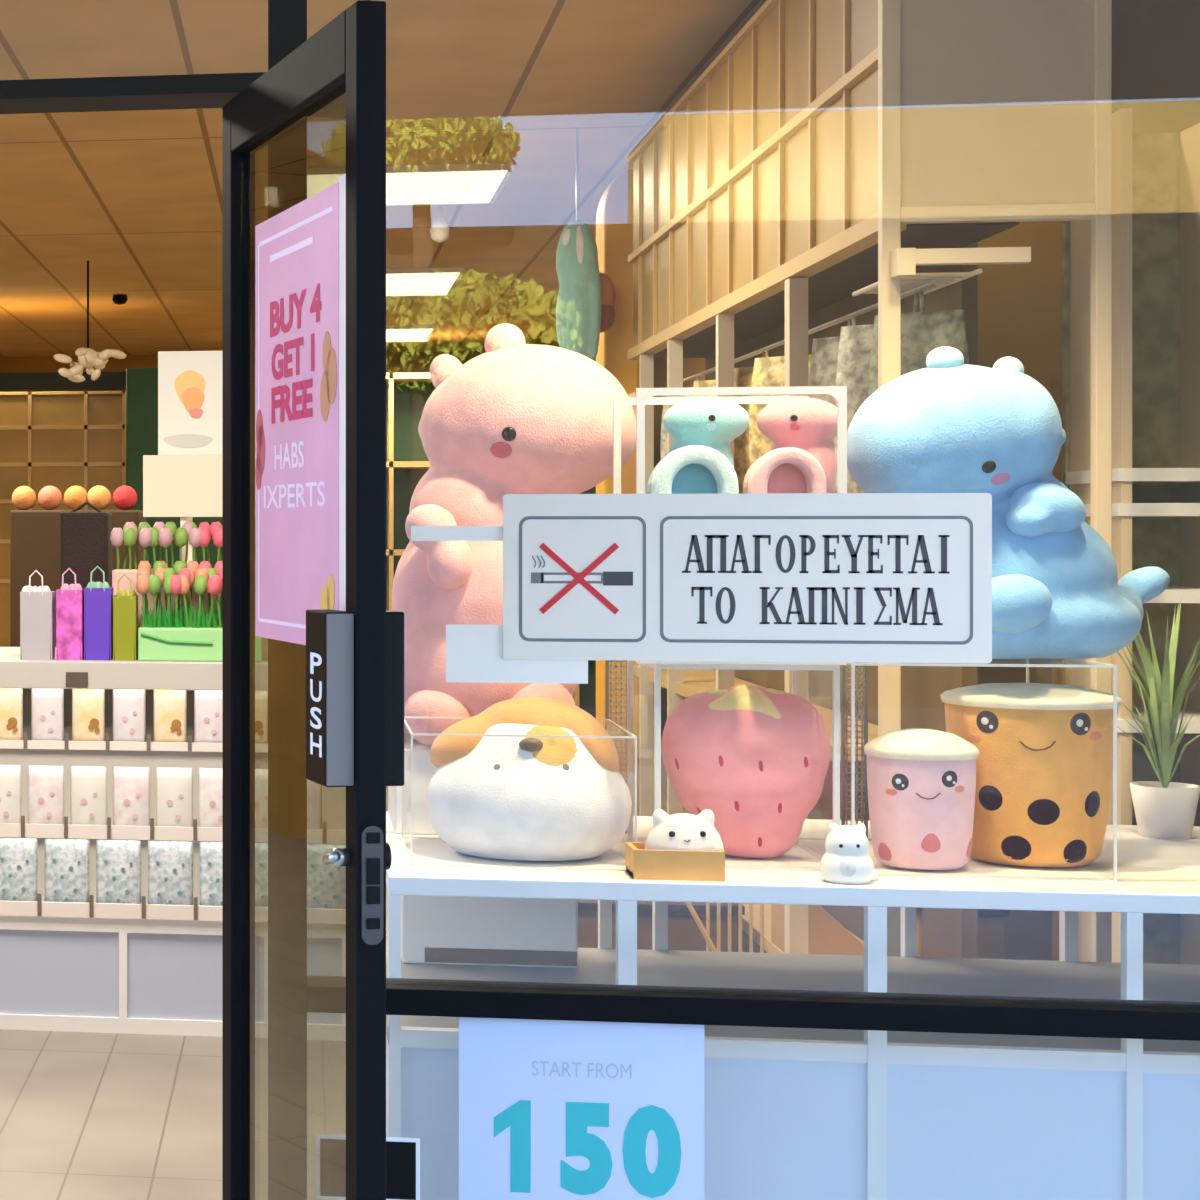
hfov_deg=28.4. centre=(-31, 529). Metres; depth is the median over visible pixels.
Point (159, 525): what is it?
tulip
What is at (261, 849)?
packet
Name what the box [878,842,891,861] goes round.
print
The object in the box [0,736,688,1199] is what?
floor
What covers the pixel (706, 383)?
pouch
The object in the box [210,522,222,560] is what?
tulip
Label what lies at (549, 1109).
poster
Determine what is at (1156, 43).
wall partition
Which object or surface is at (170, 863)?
packet
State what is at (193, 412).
picture
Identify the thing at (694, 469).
slipper
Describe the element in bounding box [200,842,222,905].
packet
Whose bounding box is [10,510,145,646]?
display box
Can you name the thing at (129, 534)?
tulip
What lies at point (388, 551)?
shelf
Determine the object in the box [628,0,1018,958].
wall shelving
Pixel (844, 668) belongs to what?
upright
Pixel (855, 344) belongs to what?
pouch
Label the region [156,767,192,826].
packet
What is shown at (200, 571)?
tulip
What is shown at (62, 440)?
wall shelf
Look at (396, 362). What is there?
wall
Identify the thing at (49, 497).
ball
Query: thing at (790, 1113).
display table
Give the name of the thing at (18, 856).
packet
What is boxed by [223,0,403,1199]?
door
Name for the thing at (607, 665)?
upright
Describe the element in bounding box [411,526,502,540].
paper note
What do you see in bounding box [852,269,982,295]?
wire tray
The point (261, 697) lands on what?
packet
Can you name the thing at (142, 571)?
tulip
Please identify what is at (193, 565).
tulip
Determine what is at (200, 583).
tulip
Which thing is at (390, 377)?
shelf
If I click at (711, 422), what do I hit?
dinosaur
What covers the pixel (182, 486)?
sign board
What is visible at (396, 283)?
diffuser
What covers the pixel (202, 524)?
tulip
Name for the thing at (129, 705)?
packet
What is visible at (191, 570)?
tulip
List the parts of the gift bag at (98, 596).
handle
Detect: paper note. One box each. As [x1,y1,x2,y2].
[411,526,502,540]
[446,625,587,683]
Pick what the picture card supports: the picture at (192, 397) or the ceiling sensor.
the picture at (192, 397)
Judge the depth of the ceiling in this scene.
7.76 m
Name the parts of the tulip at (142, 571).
stem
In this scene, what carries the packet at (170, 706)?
on the display
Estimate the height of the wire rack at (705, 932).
0.720 m
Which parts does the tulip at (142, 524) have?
stem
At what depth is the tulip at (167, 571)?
7.14 m
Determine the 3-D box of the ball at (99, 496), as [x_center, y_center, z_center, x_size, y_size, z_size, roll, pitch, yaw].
[0.545,-0.136,9.302,0.104,0.104,0.104,0,0,9]
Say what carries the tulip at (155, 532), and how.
in the planter at (124, 582)
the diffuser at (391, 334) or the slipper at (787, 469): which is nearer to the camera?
the slipper at (787, 469)
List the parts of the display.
panel, white frame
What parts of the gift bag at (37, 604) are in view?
handle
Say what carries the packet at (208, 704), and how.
on the display
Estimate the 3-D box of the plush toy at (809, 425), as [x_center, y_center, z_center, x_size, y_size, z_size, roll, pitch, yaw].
[1.369,-0.013,3.635,0.136,0.412,0.113,0,0,3]
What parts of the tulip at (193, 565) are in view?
stem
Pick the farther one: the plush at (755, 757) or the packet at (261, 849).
the packet at (261, 849)
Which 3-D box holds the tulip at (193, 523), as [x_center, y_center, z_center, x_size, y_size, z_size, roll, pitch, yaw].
[0.745,0.068,7.381,0.050,0.189,0.045,0,0,8]
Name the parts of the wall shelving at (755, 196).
rail, rail, shelf, rail, shelf, under panel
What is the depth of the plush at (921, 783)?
3.43 m
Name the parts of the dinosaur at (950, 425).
arm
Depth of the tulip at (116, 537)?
7.33 m
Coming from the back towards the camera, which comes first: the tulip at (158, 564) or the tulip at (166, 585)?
the tulip at (158, 564)
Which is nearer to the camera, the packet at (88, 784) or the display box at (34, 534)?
the packet at (88, 784)
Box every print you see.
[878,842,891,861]
[921,833,940,852]
[966,838,971,857]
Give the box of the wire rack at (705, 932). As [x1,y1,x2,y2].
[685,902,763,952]
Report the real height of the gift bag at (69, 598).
0.300 m
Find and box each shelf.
[0,391,125,646]
[386,373,431,381]
[386,461,429,467]
[386,549,404,554]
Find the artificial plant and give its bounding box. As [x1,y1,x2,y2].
[1105,597,1199,839]
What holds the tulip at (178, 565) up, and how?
in the planter at (159, 640)
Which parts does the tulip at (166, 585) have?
stem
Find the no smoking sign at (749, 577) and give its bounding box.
[503,493,991,663]
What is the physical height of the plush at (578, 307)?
0.801 m
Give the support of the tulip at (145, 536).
in the planter at (124, 582)
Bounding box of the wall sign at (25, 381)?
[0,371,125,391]
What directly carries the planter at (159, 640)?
on the display
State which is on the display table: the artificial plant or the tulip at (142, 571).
the artificial plant
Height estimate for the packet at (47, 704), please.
0.188 m
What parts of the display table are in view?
panel, leg, panel, leg, leg, leg, panel, rail, leg, leg, panel, leg, leg, panel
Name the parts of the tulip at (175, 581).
stem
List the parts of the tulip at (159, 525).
stem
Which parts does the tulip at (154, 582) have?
stem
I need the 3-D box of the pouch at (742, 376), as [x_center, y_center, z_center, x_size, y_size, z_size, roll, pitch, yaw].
[2.064,-0.268,5.707,0.229,0.408,0.070,0,0,40]
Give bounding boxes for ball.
[12,486,35,509]
[38,486,61,509]
[64,486,86,509]
[87,486,110,509]
[113,486,136,509]
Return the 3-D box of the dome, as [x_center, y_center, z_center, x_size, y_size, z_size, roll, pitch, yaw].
[1.958,-1.275,9.167,0.084,0.150,0.084,0,0,9]
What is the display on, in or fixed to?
on the floor
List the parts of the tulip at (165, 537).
stem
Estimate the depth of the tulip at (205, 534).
7.29 m
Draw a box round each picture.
[174,370,205,402]
[182,387,203,411]
[189,408,202,417]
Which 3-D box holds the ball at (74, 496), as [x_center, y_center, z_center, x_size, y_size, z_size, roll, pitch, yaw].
[0.449,-0.136,9.316,0.104,0.104,0.104,0,0,9]
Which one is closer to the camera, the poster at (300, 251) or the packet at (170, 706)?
the poster at (300, 251)
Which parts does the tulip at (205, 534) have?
stem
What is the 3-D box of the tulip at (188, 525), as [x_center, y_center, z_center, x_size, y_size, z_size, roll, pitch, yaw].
[0.731,0.067,7.379,0.048,0.191,0.046,0,0,9]
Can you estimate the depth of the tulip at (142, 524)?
7.39 m
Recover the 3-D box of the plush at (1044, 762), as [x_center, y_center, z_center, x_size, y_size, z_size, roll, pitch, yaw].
[1.706,0.391,3.541,0.266,0.286,0.253,0,0,9]
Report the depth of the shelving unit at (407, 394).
15.55 m
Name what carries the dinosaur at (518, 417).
on the display riser
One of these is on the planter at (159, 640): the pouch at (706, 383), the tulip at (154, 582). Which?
the tulip at (154, 582)
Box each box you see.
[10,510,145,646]
[401,895,577,967]
[402,716,636,870]
[798,658,1116,881]
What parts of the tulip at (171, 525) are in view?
stem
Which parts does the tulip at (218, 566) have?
stem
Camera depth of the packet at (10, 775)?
6.86 m
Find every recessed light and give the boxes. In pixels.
[307,163,513,205]
[386,267,463,296]
[386,325,436,341]
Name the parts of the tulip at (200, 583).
stem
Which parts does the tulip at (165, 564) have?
stem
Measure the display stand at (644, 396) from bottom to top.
0.435 m
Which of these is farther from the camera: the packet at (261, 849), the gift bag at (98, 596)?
the gift bag at (98, 596)
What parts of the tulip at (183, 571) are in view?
stem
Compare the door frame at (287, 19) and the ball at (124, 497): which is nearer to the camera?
the door frame at (287, 19)
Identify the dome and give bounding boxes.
[430,206,449,241]
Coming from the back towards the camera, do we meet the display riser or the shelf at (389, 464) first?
the shelf at (389, 464)
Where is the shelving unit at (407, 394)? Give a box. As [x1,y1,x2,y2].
[386,373,595,718]
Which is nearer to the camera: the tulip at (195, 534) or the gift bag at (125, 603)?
the gift bag at (125, 603)
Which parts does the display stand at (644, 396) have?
frame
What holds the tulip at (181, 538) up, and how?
in the planter at (124, 582)
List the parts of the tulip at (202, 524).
stem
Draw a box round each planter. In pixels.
[112,569,267,657]
[138,601,262,661]
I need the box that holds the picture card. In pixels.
[158,351,222,563]
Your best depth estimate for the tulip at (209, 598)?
7.18 m
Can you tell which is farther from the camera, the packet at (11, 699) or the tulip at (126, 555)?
the tulip at (126, 555)
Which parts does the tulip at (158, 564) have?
stem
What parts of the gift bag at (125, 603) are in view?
handle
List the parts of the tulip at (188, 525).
stem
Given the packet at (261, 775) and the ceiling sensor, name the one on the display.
the packet at (261, 775)
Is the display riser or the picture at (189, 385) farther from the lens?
the picture at (189, 385)
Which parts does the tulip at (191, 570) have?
stem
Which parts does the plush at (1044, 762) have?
lid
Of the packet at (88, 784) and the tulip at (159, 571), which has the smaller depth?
the packet at (88, 784)
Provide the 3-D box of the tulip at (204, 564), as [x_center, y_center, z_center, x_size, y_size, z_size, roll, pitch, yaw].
[0.763,0.197,7.167,0.047,0.190,0.046,0,0,5]
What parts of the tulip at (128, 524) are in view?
stem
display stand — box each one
[613,386,846,664]
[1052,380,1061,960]
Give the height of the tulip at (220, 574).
0.191 m
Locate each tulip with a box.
[110,528,122,569]
[123,525,127,568]
[123,528,136,569]
[124,522,137,568]
[136,568,149,621]
[136,575,148,626]
[137,561,151,612]
[138,522,150,560]
[139,528,151,560]
[148,575,161,621]
[150,528,159,562]
[152,561,164,610]
[153,522,164,560]
[154,568,164,618]
[158,528,172,564]
[163,568,175,609]
[163,575,172,620]
[164,522,176,567]
[164,561,167,611]
[170,575,181,627]
[173,561,186,610]
[174,528,188,560]
[178,568,190,621]
[180,575,189,627]
[182,522,192,565]
[184,568,194,625]
[186,561,198,613]
[189,528,200,560]
[192,522,196,560]
[193,575,207,623]
[195,568,208,619]
[198,522,210,562]
[198,561,211,609]
[199,528,210,560]
[207,561,211,610]
[207,568,216,606]
[207,575,221,627]
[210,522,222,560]
[210,575,222,627]
[213,528,222,560]
[214,561,222,612]
[218,568,222,626]
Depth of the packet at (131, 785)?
6.80 m
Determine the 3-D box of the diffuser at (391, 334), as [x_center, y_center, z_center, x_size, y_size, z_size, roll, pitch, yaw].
[2.833,-1.340,15.018,0.591,0.020,1.000,0,0,9]
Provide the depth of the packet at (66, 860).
6.60 m
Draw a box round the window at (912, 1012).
[307,975,1199,1040]
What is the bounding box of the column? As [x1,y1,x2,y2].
[596,169,638,815]
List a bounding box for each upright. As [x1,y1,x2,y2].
[605,660,626,833]
[841,662,867,837]
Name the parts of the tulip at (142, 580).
stem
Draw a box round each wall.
[0,351,595,372]
[126,368,222,568]
[654,358,704,735]
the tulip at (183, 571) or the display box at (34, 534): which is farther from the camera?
the display box at (34, 534)
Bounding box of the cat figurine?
[820,822,878,883]
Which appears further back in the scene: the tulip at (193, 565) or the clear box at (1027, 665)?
the tulip at (193, 565)
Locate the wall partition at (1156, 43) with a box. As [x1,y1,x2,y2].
[978,0,1199,960]
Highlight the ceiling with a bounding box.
[0,0,766,356]
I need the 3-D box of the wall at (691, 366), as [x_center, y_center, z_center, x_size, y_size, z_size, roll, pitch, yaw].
[4.147,-0.025,9.616,0.150,3.050,14.050,0,0,9]
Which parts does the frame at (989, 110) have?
post, bracket plate, bracket arm, grey panel, post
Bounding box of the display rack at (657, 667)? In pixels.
[627,660,839,871]
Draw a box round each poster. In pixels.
[255,174,345,644]
[459,1017,703,1199]
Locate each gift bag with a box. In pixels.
[20,570,54,659]
[56,568,83,659]
[60,501,112,588]
[84,566,113,659]
[113,574,137,660]
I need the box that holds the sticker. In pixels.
[316,1134,419,1199]
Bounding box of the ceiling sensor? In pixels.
[112,294,127,304]
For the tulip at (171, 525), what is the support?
in the planter at (124, 582)
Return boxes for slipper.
[647,445,738,493]
[743,447,826,493]
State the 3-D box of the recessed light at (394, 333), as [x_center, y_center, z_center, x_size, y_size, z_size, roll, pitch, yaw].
[2.833,-1.337,15.018,0.631,0.024,1.040,0,0,9]
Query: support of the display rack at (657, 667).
on the display table
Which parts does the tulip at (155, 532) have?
stem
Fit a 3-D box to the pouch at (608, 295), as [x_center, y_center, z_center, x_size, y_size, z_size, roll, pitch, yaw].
[2.126,-0.770,7.437,0.110,0.204,0.104,0,0,9]
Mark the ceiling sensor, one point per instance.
(119, 299)
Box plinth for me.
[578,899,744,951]
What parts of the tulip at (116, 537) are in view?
stem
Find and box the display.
[0,647,345,1040]
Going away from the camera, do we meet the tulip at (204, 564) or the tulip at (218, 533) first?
the tulip at (204, 564)
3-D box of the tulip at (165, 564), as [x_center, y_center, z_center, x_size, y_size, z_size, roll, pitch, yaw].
[0.629,0.196,7.208,0.048,0.190,0.046,0,0,9]
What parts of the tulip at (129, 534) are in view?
stem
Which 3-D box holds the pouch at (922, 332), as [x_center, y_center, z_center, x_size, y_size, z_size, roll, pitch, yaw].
[1.852,-0.238,4.293,0.069,0.468,0.191,0,0,-38]
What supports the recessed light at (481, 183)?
in the ceiling
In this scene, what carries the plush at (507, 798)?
in the clear box at (606, 720)
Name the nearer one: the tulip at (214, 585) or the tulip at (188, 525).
the tulip at (214, 585)
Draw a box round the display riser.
[388,738,437,834]
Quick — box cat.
[626,809,724,881]
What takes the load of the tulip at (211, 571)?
on the planter at (159, 640)
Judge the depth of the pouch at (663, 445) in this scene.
6.76 m
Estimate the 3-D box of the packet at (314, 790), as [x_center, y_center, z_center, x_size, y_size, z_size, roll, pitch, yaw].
[1.019,0.841,6.731,0.115,0.216,0.030,0,0,9]
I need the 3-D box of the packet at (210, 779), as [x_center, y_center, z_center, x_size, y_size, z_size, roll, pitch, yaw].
[0.761,0.841,6.769,0.115,0.216,0.030,0,0,9]
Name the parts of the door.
rail, plate, pull handle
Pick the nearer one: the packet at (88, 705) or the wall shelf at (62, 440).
the packet at (88, 705)
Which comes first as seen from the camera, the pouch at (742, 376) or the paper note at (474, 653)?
the paper note at (474, 653)
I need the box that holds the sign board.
[143,455,222,561]
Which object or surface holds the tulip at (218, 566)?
in the planter at (159, 640)
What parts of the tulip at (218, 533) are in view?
stem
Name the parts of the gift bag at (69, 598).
handle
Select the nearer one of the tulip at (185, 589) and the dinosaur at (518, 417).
the dinosaur at (518, 417)
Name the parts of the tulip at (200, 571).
stem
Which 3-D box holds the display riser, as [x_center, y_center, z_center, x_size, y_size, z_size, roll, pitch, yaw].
[0.908,0.460,3.990,0.282,0.149,0.300,0,0,9]
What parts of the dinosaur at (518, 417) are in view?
arm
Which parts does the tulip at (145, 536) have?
stem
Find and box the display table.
[386,811,1199,1199]
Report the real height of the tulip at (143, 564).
0.190 m
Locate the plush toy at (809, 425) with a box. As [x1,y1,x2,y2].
[757,397,836,492]
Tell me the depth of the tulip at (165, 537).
7.29 m
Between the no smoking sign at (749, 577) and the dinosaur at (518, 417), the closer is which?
the no smoking sign at (749, 577)
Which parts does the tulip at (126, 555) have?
stem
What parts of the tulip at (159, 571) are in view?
stem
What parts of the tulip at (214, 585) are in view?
stem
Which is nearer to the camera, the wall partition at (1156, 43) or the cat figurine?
the cat figurine
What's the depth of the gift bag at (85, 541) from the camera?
7.58 m
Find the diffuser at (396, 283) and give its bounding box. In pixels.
[386,273,458,294]
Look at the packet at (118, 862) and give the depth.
6.58 m
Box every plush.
[426,697,631,860]
[556,127,600,360]
[661,685,830,857]
[864,728,978,869]
[940,683,1122,866]
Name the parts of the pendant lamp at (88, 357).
cord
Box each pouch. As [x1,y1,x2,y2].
[599,272,615,331]
[660,377,698,459]
[692,380,715,396]
[734,350,768,493]
[749,355,810,465]
[808,317,855,492]
[834,324,873,492]
[869,291,968,395]
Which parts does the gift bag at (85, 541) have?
handle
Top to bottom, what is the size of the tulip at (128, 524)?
0.190 m
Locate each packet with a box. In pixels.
[0,688,22,739]
[0,765,20,822]
[0,838,36,900]
[28,765,63,823]
[31,688,63,740]
[45,839,88,902]
[70,766,106,824]
[72,689,104,740]
[96,840,140,903]
[113,689,145,741]
[113,767,149,825]
[148,841,192,904]
[154,689,186,741]
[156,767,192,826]
[194,690,222,742]
[199,768,222,826]
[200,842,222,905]
[255,691,267,743]
[255,769,267,827]
[255,843,267,906]
[307,779,321,828]
[307,844,345,908]
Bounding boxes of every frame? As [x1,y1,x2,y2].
[0,0,306,1199]
[852,0,1111,961]
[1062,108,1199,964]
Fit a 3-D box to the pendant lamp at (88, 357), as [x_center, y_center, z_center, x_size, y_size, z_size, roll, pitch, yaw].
[0.611,-1.046,11.018,0.326,0.608,0.325,0,0,29]
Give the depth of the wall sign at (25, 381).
12.83 m
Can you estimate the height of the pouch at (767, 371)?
0.408 m
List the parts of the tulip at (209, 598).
stem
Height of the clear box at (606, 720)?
0.211 m
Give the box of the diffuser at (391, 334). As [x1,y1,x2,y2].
[386,329,431,340]
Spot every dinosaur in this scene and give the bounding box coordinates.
[392,323,635,745]
[663,397,749,467]
[847,346,1169,658]
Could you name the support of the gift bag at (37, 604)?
on the display
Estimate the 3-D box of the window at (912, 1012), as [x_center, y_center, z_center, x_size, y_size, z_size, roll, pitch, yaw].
[1.354,0.275,3.093,1.740,2.450,0.080,0,0,9]
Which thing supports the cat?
on the display table
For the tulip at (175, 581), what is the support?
on the planter at (159, 640)
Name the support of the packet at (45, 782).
on the display
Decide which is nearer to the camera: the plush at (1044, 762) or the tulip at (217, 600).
the plush at (1044, 762)
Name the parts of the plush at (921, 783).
lid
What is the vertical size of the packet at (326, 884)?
0.223 m
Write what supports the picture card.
on the display
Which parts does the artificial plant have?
pot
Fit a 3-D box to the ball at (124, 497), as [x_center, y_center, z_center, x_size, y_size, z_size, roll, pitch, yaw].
[0.654,-0.136,9.286,0.104,0.104,0.104,0,0,9]
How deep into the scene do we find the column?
7.50 m
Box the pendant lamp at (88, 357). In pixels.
[53,261,125,381]
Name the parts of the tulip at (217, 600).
stem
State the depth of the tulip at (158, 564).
7.19 m
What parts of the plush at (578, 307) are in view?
cord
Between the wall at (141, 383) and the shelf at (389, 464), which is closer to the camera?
the wall at (141, 383)
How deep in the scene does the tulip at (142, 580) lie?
7.11 m
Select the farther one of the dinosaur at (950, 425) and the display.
the display
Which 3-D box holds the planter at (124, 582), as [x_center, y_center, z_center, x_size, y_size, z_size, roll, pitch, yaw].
[0.772,0.278,7.337,0.585,0.290,0.140,0,0,9]
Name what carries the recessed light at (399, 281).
in the ceiling
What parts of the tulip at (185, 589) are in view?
stem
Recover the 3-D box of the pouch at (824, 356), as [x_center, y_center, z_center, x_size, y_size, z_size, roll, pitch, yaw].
[1.930,-0.228,4.817,0.069,0.488,0.191,0,0,-38]
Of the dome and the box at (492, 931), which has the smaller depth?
the box at (492, 931)
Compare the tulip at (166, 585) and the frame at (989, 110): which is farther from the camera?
the tulip at (166, 585)
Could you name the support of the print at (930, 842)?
attached to the plush at (921, 783)

